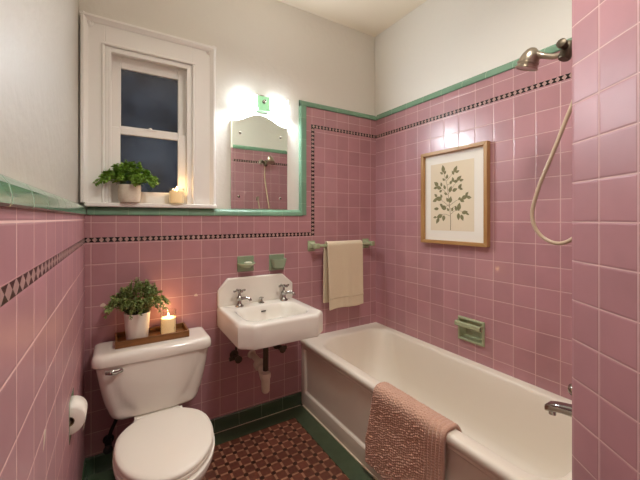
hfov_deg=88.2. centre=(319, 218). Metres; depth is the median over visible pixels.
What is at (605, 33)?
wall
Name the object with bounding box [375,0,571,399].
wall
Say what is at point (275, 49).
wall
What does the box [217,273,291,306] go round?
backsplash
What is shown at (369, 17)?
ceiling
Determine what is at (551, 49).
trim
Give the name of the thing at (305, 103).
trim
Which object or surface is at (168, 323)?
candle
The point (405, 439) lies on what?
bath mat
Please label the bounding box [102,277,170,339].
potted plant
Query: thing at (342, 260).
hanging towel
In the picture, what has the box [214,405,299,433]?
grout line
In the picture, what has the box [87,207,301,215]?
trim
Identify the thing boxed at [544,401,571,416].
spout
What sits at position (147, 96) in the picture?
window
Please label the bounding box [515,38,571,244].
shower
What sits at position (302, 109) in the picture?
trim
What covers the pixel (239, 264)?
shelf
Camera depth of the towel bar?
2.37 m
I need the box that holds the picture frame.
[421,141,489,246]
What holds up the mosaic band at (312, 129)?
attached to the wall at (275, 49)
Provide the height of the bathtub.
0.464 m
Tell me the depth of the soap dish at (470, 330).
1.98 m
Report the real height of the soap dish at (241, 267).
0.099 m
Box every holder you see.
[69,387,73,444]
[269,254,286,270]
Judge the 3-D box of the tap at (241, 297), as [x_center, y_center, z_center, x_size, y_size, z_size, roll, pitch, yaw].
[-0.482,0.485,2.033,0.106,0.106,0.086,0,0,-32]
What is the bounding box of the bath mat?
[365,382,461,479]
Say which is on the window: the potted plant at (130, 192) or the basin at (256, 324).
the potted plant at (130, 192)
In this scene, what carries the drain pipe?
on the sink at (256, 312)
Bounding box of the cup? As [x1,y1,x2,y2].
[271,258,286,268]
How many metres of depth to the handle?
1.23 m
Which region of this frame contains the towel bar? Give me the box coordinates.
[308,238,374,250]
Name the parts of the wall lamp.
lamp shade, lamp shade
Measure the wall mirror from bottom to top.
0.623 m
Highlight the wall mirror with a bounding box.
[230,115,286,209]
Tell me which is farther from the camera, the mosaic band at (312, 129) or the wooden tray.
the mosaic band at (312, 129)
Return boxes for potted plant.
[93,159,159,202]
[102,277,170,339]
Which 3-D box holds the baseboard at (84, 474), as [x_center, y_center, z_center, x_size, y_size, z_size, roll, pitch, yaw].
[-0.324,1.266,0.269,0.017,0.087,3.297,0,0,-32]
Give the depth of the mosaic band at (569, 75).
1.89 m
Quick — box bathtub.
[300,322,571,479]
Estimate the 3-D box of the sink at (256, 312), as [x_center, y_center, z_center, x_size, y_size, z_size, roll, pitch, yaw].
[-0.294,0.699,1.960,0.507,0.658,0.478,0,0,-32]
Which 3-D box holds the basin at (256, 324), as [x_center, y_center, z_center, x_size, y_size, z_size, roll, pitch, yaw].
[-0.294,0.602,1.960,0.507,0.127,0.476,0,0,-32]
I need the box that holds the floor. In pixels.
[88,404,374,479]
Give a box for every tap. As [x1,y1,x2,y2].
[233,289,251,306]
[279,284,295,300]
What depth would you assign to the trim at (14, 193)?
0.62 m
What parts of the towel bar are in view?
bar post, bar post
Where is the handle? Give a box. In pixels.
[568,383,571,395]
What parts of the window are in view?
frame, sash, sash, pane, pane, sill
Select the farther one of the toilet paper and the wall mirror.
the wall mirror
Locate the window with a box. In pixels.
[79,10,216,208]
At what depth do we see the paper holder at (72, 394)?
1.15 m
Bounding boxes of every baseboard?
[82,460,87,479]
[85,392,301,475]
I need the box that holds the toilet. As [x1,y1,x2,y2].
[91,327,214,479]
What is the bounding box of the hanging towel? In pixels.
[323,240,363,309]
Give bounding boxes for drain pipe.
[261,371,270,393]
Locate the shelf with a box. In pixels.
[237,262,255,267]
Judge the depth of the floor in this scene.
1.84 m
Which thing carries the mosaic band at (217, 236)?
attached to the wall at (275, 49)
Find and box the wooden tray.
[115,322,188,348]
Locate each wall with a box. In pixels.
[0,0,84,479]
[79,0,375,457]
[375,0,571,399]
[572,0,639,479]
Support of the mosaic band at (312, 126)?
attached to the wall at (275, 49)
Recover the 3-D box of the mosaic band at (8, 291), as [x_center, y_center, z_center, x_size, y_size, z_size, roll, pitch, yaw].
[-0.335,0.113,0.271,0.003,0.029,3.313,0,0,-32]
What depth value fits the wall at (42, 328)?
0.77 m
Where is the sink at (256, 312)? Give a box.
[217,273,322,393]
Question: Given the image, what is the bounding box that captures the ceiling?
[277,0,426,36]
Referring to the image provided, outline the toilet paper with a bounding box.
[70,395,87,434]
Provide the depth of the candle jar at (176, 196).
1.86 m
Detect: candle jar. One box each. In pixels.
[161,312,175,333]
[169,187,183,202]
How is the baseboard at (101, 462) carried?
attached to the wall at (275, 49)
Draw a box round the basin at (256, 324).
[217,297,322,349]
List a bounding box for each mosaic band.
[0,238,84,307]
[85,232,310,242]
[311,124,375,137]
[311,128,313,235]
[376,72,571,137]
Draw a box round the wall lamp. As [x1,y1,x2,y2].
[235,90,289,116]
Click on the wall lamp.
(246, 101)
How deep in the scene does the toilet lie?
1.55 m
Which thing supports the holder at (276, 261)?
attached to the wall at (275, 49)
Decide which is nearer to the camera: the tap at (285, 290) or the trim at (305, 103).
the tap at (285, 290)
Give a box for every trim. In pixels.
[0,174,86,214]
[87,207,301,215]
[299,100,375,120]
[299,103,305,214]
[376,38,571,119]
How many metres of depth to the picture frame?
2.04 m
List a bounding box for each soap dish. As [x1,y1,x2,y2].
[237,255,255,271]
[454,315,484,346]

